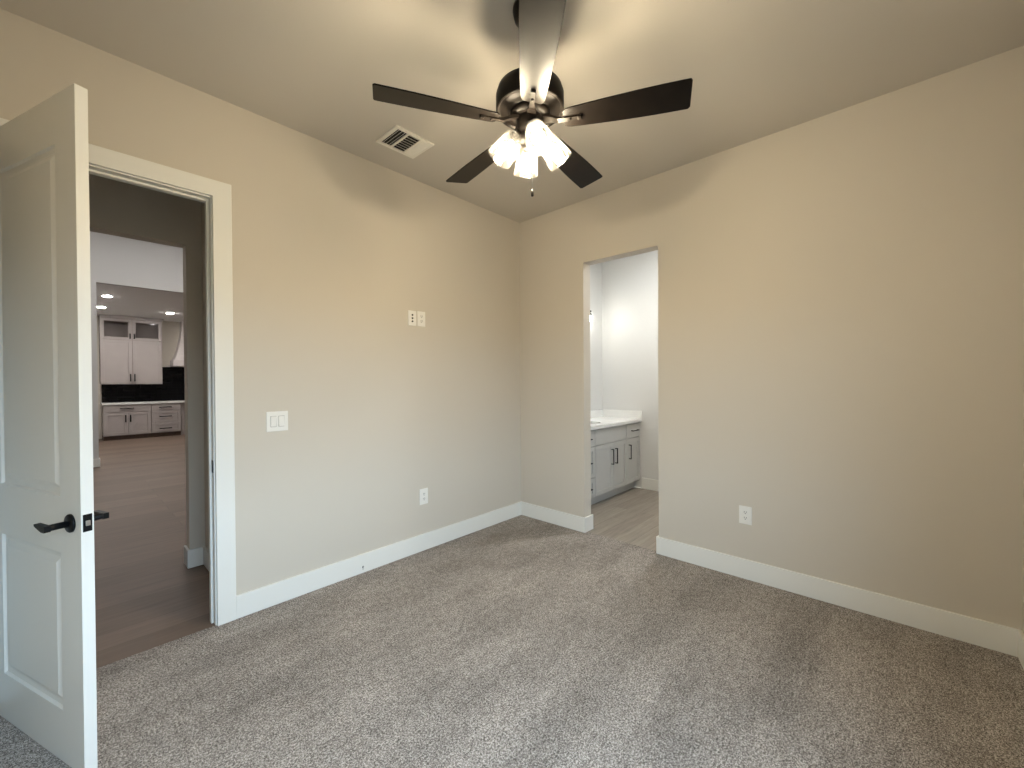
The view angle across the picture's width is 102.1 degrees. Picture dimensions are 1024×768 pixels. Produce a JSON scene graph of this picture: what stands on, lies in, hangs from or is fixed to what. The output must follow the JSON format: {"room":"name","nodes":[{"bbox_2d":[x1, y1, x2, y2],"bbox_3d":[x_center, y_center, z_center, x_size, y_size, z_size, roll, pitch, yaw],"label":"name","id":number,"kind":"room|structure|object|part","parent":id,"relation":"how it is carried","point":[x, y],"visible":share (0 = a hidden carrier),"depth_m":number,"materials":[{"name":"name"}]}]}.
{"room":"empty bedroom","nodes":[
{"label":"empty bedroom","id":0,"kind":"room"},
{"bbox_2d":[90,231,182,458],"bbox_3d":[-5.910,-0.725,8.166,0.110,4.200,7.500,0,1,43],"label":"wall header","id":1,"kind":"structure","parent":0,"point":[114,260],"depth_m":7.19,"materials":[{"name":"grey paint"}]},
{"bbox_2d":[93,458,99,466],"bbox_3d":[-7.704,1.334,6.215,0.126,0.138,2.156,0,1,43],"label":"baseboard","id":2,"kind":"structure","parent":1,"relation":"attached to","point":[96,462],"depth_m":6.93,"materials":[{"name":"white paint"}]},
{"bbox_2d":[97,316,179,438],"bbox_3d":[-9.205,-0.234,11.829,0.120,3.200,6.600,0,1,43],"label":"wall","id":3,"kind":"structure","parent":0,"point":[170,330],"depth_m":11.38,"materials":[{"name":"beige paint"}]},
{"bbox_2d":[99,314,163,383],"bbox_3d":[-9.831,-0.856,10.725,0.425,1.723,1.212,0,1,43],"label":"upper cabinet","id":4,"kind":"object","parent":3,"relation":"attached to","point":[130,348],"visible":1,"depth_m":10.61,"materials":[{"name":"beige paint"}]},
{"bbox_3d":[-9.928,-1.380,10.381,0.020,0.523,0.574,0,1,43],"label":"glazed door","id":5,"kind":"part","parent":4,"relation":"part of","materials":[{"name":"beige paint"}]},
{"bbox_3d":[-9.922,-0.555,10.388,0.020,1.103,0.574,0,1,43],"label":"door","id":6,"kind":"part","parent":4,"relation":"part of","materials":[{"name":"beige paint"}]},
{"bbox_3d":[-9.836,-1.685,10.718,0.424,0.066,1.212,0,1,43],"label":"crown molding","id":7,"kind":"part","parent":4,"relation":"part of","materials":[{"name":"beige paint"}]},
{"bbox_3d":[-9.530,-1.386,10.811,0.020,0.523,0.574,0,1,43],"label":"glazed door","id":8,"kind":"part","parent":4,"relation":"part of","materials":[{"name":"beige paint"}]},
{"bbox_3d":[-9.525,-0.561,10.818,0.020,1.103,0.574,0,1,43],"label":"door","id":9,"kind":"part","parent":4,"relation":"part of","materials":[{"name":"beige paint"}]},
{"bbox_2d":[102,367,184,402],"bbox_3d":[-9.560,-0.003,11.344,0.012,0.930,2.400,0,1,43],"label":"tile backsplash","id":10,"kind":"structure","parent":3,"relation":"attached to","point":[172,388],"depth_m":11.18,"materials":[{"name":"black tile"}]},
{"bbox_2d":[170,321,183,366],"bbox_3d":[-8.797,-1.109,11.780,0.540,1.247,1.400,0,1,43],"label":"range hood","id":11,"kind":"object","parent":3,"relation":"attached to","point":[177,360],"visible":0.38,"depth_m":11.33,"materials":[{"name":"paint"}]},
{"bbox_2d":[96,283,183,321],"bbox_3d":[-7.377,-1.782,10.187,4.790,0.100,6.500,0,1,43],"label":"ceiling","id":12,"kind":"structure","parent":0,"point":[126,301],"depth_m":8.80,"materials":[{"name":"white paint"}]},
{"bbox_2d":[89,174,204,549],"bbox_3d":[-1.577,-0.720,4.165,0.115,4.200,7.500,0,1,43],"label":"wall","id":13,"kind":"structure","parent":0,"point":[116,208],"depth_m":3.14,"materials":[{"name":"beige paint"}]},
{"bbox_2d":[201,202,208,549],"bbox_3d":[-2.007,-0.182,2.926,0.936,3.150,0.115,0,1,43],"label":"wall","id":14,"kind":"structure","parent":0,"point":[202,203],"depth_m":3.16,"materials":[{"name":"beige paint"}]},
{"bbox_2d":[184,545,208,570],"bbox_3d":[-2.130,1.325,2.905,1.047,0.138,0.113,0,1,43],"label":"baseboard","id":15,"kind":"structure","parent":14,"relation":"attached to","point":[192,557],"depth_m":3.15,"materials":[{"name":"white paint"}]},
{"bbox_2d":[0,8,520,594],"bbox_3d":[-1.548,-0.183,2.648,0.114,3.150,4.700,0,1,43],"label":"wall","id":16,"kind":"structure","parent":0,"point":[333,248],"depth_m":2.88,"materials":[{"name":"beige paint"}]},
{"bbox_2d":[0,83,108,767],"bbox_3d":[-1.893,0.173,1.636,0.818,2.458,0.174,0,1,23],"label":"door","id":17,"kind":"structure","parent":16,"relation":"in","point":[48,691],"depth_m":1.56,"materials":[{"name":"white paint"}]},
{"bbox_3d":[-1.630,0.503,1.471,0.077,0.023,0.073,0,1,23],"label":"handle","id":18,"kind":"part","parent":17,"relation":"part of","materials":[{"name":"black metal"}]},
{"bbox_3d":[-1.520,0.497,1.483,0.003,0.062,0.025,0,1,23],"label":"latch plate","id":19,"kind":"part","parent":17,"relation":"part of","materials":[{"name":"black metal"}]},
{"bbox_3d":[-1.588,0.502,1.567,0.077,0.023,0.066,0,1,23],"label":"handle","id":20,"kind":"part","parent":17,"relation":"part of","materials":[{"name":"black metal"}]},
{"bbox_2d":[0,118,236,625],"bbox_3d":[-2.031,0.118,2.113,0.132,2.564,1.014,0,1,43],"label":"door frame","id":21,"kind":"structure","parent":16,"relation":"attached to","point":[220,192],"depth_m":2.39,"materials":[{"name":"white paint"}]},
{"bbox_2d":[266,411,287,431],"bbox_3d":[-1.485,0.236,2.623,0.014,0.125,0.125,0,1,43],"label":"light switch","id":22,"kind":"object","parent":16,"relation":"attached to","point":[277,420],"visible":1,"depth_m":2.62,"materials":[{"name":"white plastic"}]},
{"bbox_2d":[236,501,521,618],"bbox_3d":[-0.766,1.312,3.399,0.020,0.138,2.567,0,1,43],"label":"baseboard","id":23,"kind":"structure","parent":16,"relation":"attached to","point":[261,598],"depth_m":3.01,"materials":[{"name":"white paint"}]},
{"bbox_2d":[408,310,415,325],"bbox_3d":[-0.808,-0.534,3.357,0.012,0.122,0.076,0,1,43],"label":"cable plate","id":24,"kind":"object","parent":16,"relation":"attached to","point":[411,314],"visible":1,"depth_m":3.35,"materials":[{"name":"white plastic"}]},
{"bbox_2d":[417,311,424,326],"bbox_3d":[-0.750,-0.537,3.422,0.008,0.124,0.078,0,1,43],"label":"power outlet","id":25,"kind":"object","parent":16,"relation":"attached to","point":[420,315],"visible":1,"depth_m":3.42,"materials":[{"name":"white plastic"}]},
{"bbox_2d":[419,488,427,504],"bbox_3d":[-0.733,0.935,3.442,0.008,0.130,0.082,0,1,43],"label":"power outlet","id":26,"kind":"object","parent":16,"relation":"attached to","point":[423,493],"visible":1,"depth_m":3.44,"materials":[{"name":"white plastic"}]},
{"bbox_2d":[0,434,1023,767],"bbox_3d":[-3.916,1.407,6.355,15.320,0.060,7.500,0,1,43],"label":"floor","id":27,"kind":"structure","parent":0,"point":[521,641],"depth_m":2.03,"materials":[{"name":"carpet"}]},
{"bbox_2d":[102,404,150,440],"bbox_3d":[-9.831,0.949,10.568,0.669,0.872,0.883,0,1,43],"label":"base cabinet","id":28,"kind":"object","parent":27,"relation":"on","point":[129,421],"visible":0.98,"depth_m":10.35,"materials":[{"name":"beige paint"}]},
{"bbox_3d":[-9.772,0.991,10.213,0.020,0.553,0.430,0,1,43],"label":"door","id":29,"kind":"part","parent":28,"relation":"part of","materials":[{"name":"beige paint"}]},
{"bbox_3d":[-9.625,0.613,10.372,0.020,0.175,0.871,0,1,43],"label":"drawer","id":30,"kind":"part","parent":28,"relation":"part of","materials":[{"name":"beige paint"}]},
{"bbox_3d":[-9.473,0.986,10.538,0.020,0.553,0.430,0,1,43],"label":"door","id":31,"kind":"part","parent":28,"relation":"part of","materials":[{"name":"beige paint"}]},
{"bbox_2d":[100,400,184,404],"bbox_3d":[-9.457,0.485,10.980,0.658,0.040,2.045,0,1,43],"label":"countertop","id":32,"kind":"structure","parent":28,"relation":"on","point":[175,401],"depth_m":10.59,"materials":[{"name":"white stone"}]},
{"bbox_2d":[151,403,180,436],"bbox_3d":[-9.325,0.941,11.116,0.669,0.872,0.608,0,1,43],"label":"base cabinet","id":33,"kind":"object","parent":27,"relation":"on","point":[165,417],"visible":1,"depth_m":10.91,"materials":[{"name":"beige paint"}]},
{"bbox_3d":[-9.117,0.853,10.922,0.020,0.298,0.597,0,1,43],"label":"drawer","id":34,"kind":"part","parent":33,"relation":"part of","materials":[{"name":"beige paint"}]},
{"bbox_3d":[-9.119,0.605,10.920,0.020,0.175,0.597,0,1,43],"label":"drawer","id":35,"kind":"part","parent":33,"relation":"part of","materials":[{"name":"beige paint"}]},
{"bbox_3d":[-9.115,1.136,10.925,0.020,0.243,0.597,0,1,43],"label":"drawer","id":36,"kind":"part","parent":33,"relation":"part of","materials":[{"name":"beige paint"}]},
{"bbox_2d":[181,403,184,434],"bbox_3d":[-8.988,0.933,11.569,0.548,0.868,0.511,0,1,43],"label":"base cabinet","id":37,"kind":"object","parent":27,"relation":"on","point":[182,404],"visible":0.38,"depth_m":11.24,"materials":[{"name":"beige paint"}]},
{"bbox_2d":[591,422,639,504],"bbox_3d":[0.981,0.928,5.016,0.588,0.865,1.467,0,1,43],"label":"bathroom vanity","id":38,"kind":"object","parent":27,"relation":"on","point":[615,450],"visible":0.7,"depth_m":4.88,"materials":[{"name":"grey paint"}]},
{"bbox_3d":[0.798,1.143,4.451,0.020,0.214,0.329,0,1,43],"label":"drawer","id":39,"kind":"part","parent":38,"relation":"part of","materials":[{"name":"grey paint"}]},
{"bbox_3d":[0.796,0.860,4.449,0.020,0.339,0.329,0,1,43],"label":"drawer","id":40,"kind":"part","parent":38,"relation":"part of","materials":[{"name":"grey paint"}]},
{"bbox_3d":[0.795,0.599,4.447,0.020,0.171,0.329,0,1,43],"label":"drawer","id":41,"kind":"part","parent":38,"relation":"part of","materials":[{"name":"grey paint"}]},
{"bbox_3d":[1.047,0.966,4.720,0.020,0.559,0.396,0,1,43],"label":"door","id":42,"kind":"part","parent":38,"relation":"part of","materials":[{"name":"grey paint"}]},
{"bbox_3d":[1.157,0.594,4.838,0.020,0.171,0.726,0,1,43],"label":"false drawer","id":43,"kind":"part","parent":38,"relation":"part of","materials":[{"name":"grey paint"}]},
{"bbox_2d":[591,409,641,429],"bbox_3d":[0.971,0.424,5.011,0.578,0.134,1.477,0,1,43],"label":"countertop","id":44,"kind":"structure","parent":38,"relation":"on","point":[602,418],"depth_m":5.40,"materials":[{"name":"white stone"}]},
{"bbox_3d":[1.295,0.962,4.989,0.020,0.559,0.324,0,1,43],"label":"door","id":45,"kind":"part","parent":38,"relation":"part of","materials":[{"name":"grey paint"}]},
{"bbox_3d":[1.527,0.588,5.240,0.020,0.171,0.354,0,1,43],"label":"drawer","id":46,"kind":"part","parent":38,"relation":"part of","materials":[{"name":"grey paint"}]},
{"bbox_3d":[1.530,0.959,5.243,0.020,0.559,0.354,0,1,43],"label":"door","id":47,"kind":"part","parent":38,"relation":"part of","materials":[{"name":"grey paint"}]},
{"bbox_2d":[0,0,1023,222],"bbox_3d":[0.064,-1.711,1.839,3.350,0.100,3.670,0,1,43],"label":"ceiling","id":48,"kind":"structure","parent":0,"point":[758,69],"depth_m":2.12,"materials":[{"name":"beige paint"}]},
{"bbox_2d":[376,125,433,158],"bbox_3d":[-0.734,-1.658,2.850,0.260,0.013,0.298,0,1,43],"label":"ceiling vent","id":49,"kind":"object","parent":48,"relation":"in","point":[399,139],"visible":1,"depth_m":2.84,"materials":[{"name":"metal"}]},
{"bbox_2d":[372,0,692,196],"bbox_3d":[0.080,-1.248,1.864,1.280,0.826,1.270,0,1,43],"label":"ceiling fan","id":50,"kind":"object","parent":48,"relation":"hanging from","point":[530,97],"visible":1,"depth_m":1.72,"materials":[{"name":"dark bronze metal"},{"name":"dark wood"},{"name":"frosted glass"}]},
{"bbox_3d":[-0.304,-1.144,1.700,0.512,0.035,0.138,-1,0,-19],"label":"blade","id":51,"kind":"part","parent":50,"relation":"part of","materials":[{"name":"brown wood"}]},
{"bbox_3d":[-0.165,-1.149,2.156,0.138,0.035,0.512,-1,1,-37],"label":"blade","id":52,"kind":"part","parent":50,"relation":"part of","materials":[{"name":"brown wood"}]},
{"bbox_3d":[-0.028,-1.030,1.823,0.056,0.060,0.057,0,1,43],"label":"light bulb","id":53,"kind":"part","parent":50,"relation":"part of","materials":[{"name":"white glass"}]},
{"bbox_3d":[-0.012,-1.057,1.825,0.040,0.041,0.041,0,1,43],"label":"bulb","id":54,"kind":"part","parent":50,"relation":"part of","materials":[{"name":"white glass"}]},
{"bbox_3d":[0.068,-1.032,1.942,0.057,0.060,0.056,0,1,43],"label":"light bulb","id":55,"kind":"part","parent":50,"relation":"part of","materials":[{"name":"white glass"}]},
{"bbox_3d":[0.070,-1.058,1.925,0.041,0.041,0.040,0,1,43],"label":"bulb","id":56,"kind":"part","parent":50,"relation":"part of","materials":[{"name":"white glass"}]},
{"bbox_3d":[0.089,-0.955,1.834,0.003,0.177,0.003,0,1,20],"label":"pull chain","id":57,"kind":"part","parent":50,"relation":"part of","materials":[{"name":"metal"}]},
{"bbox_3d":[0.109,-1.030,1.728,0.057,0.060,0.055,0,1,43],"label":"light bulb","id":58,"kind":"part","parent":50,"relation":"part of","materials":[{"name":"white glass"}]},
{"bbox_3d":[0.087,-1.144,1.426,0.138,0.035,0.512,0,0,-1],"label":"blade","id":59,"kind":"part","parent":50,"relation":"part of","materials":[{"name":"wood"}]},
{"bbox_3d":[0.172,-1.058,1.841,0.040,0.041,0.041,0,1,43],"label":"bulb","id":60,"kind":"part","parent":50,"relation":"part of","materials":[{"name":"white glass"}]},
{"bbox_3d":[0.189,-1.032,1.843,0.056,0.060,0.057,0,1,43],"label":"light bulb","id":61,"kind":"part","parent":50,"relation":"part of","materials":[{"name":"white glass"}]},
{"bbox_3d":[0.312,-1.152,2.165,0.138,0.035,0.512,0,1,35],"label":"blade","id":62,"kind":"part","parent":50,"relation":"part of","materials":[{"name":"brown wood"}]},
{"bbox_3d":[0.468,-1.149,1.713,0.512,0.035,0.138,0,0,17],"label":"blade","id":63,"kind":"part","parent":50,"relation":"part of","materials":[{"name":"brown wood"}]},
{"bbox_2d":[590,263,602,409],"bbox_3d":[0.637,-0.217,5.152,0.100,3.150,1.716,0,1,43],"label":"wall","id":64,"kind":"structure","parent":0,"point":[596,385],"depth_m":5.63,"materials":[{"name":"white paint"}]},
{"bbox_2d":[591,409,641,418],"bbox_3d":[0.970,0.407,5.012,0.576,0.099,1.477,0,1,43],"label":"backsplash","id":65,"kind":"structure","parent":64,"relation":"attached to","point":[602,412],"depth_m":5.54,"materials":[{"name":"white stone"}]},
{"bbox_2d":[602,250,658,487],"bbox_3d":[2.171,-0.226,4.971,2.600,3.150,0.100,0,1,43],"label":"wall","id":66,"kind":"structure","parent":0,"point":[629,284],"depth_m":5.42,"materials":[{"name":"white paint"}]},
{"bbox_2d":[642,477,658,490],"bbox_3d":[2.390,1.281,4.712,1.925,0.138,0.016,0,1,43],"label":"baseboard","id":67,"kind":"structure","parent":66,"relation":"attached to","point":[651,484],"depth_m":5.28,"materials":[{"name":"white paint"}]},
{"bbox_2d":[519,45,1023,629],"bbox_3d":[1.315,-0.206,3.280,3.464,3.150,0.114,0,1,43],"label":"wall","id":68,"kind":"structure","parent":0,"point":[841,292],"depth_m":2.56,"materials":[{"name":"beige paint"}]},
{"bbox_2d":[521,502,592,532],"bbox_3d":[0.434,1.299,4.115,0.778,0.138,0.146,0,1,43],"label":"baseboard","id":69,"kind":"structure","parent":68,"relation":"attached to","point":[578,523],"depth_m":4.00,"materials":[{"name":"white paint"}]},
{"bbox_2d":[739,505,751,524],"bbox_3d":[1.641,0.923,2.911,0.080,0.126,0.008,0,1,43],"label":"power outlet","id":70,"kind":"object","parent":68,"relation":"attached to","point":[745,513],"visible":1,"depth_m":2.91,"materials":[{"name":"white plastic"}]},
{"bbox_2d":[656,535,1017,656],"bbox_3d":[1.899,1.300,2.762,1.868,0.138,0.146,0,1,43],"label":"baseboard","id":71,"kind":"structure","parent":68,"relation":"attached to","point":[986,634],"depth_m":2.50,"materials":[{"name":"white paint"}]},
{"bbox_2d":[1022,303,1023,632],"bbox_3d":[1.346,-0.185,0.676,0.114,3.150,3.898,0,1,43],"label":"wall","id":72,"kind":"structure","parent":0,"point":[1023,303],"depth_m":2.06,"materials":[{"name":"beige paint"}]},
{"bbox_2d":[1017,629,1023,668],"bbox_3d":[1.308,1.321,0.733,0.016,0.138,3.670,0,1,43],"label":"baseboard","id":73,"kind":"structure","parent":72,"relation":"attached to","point":[1020,632],"depth_m":2.03,"materials":[{"name":"white paint"}]}
]}

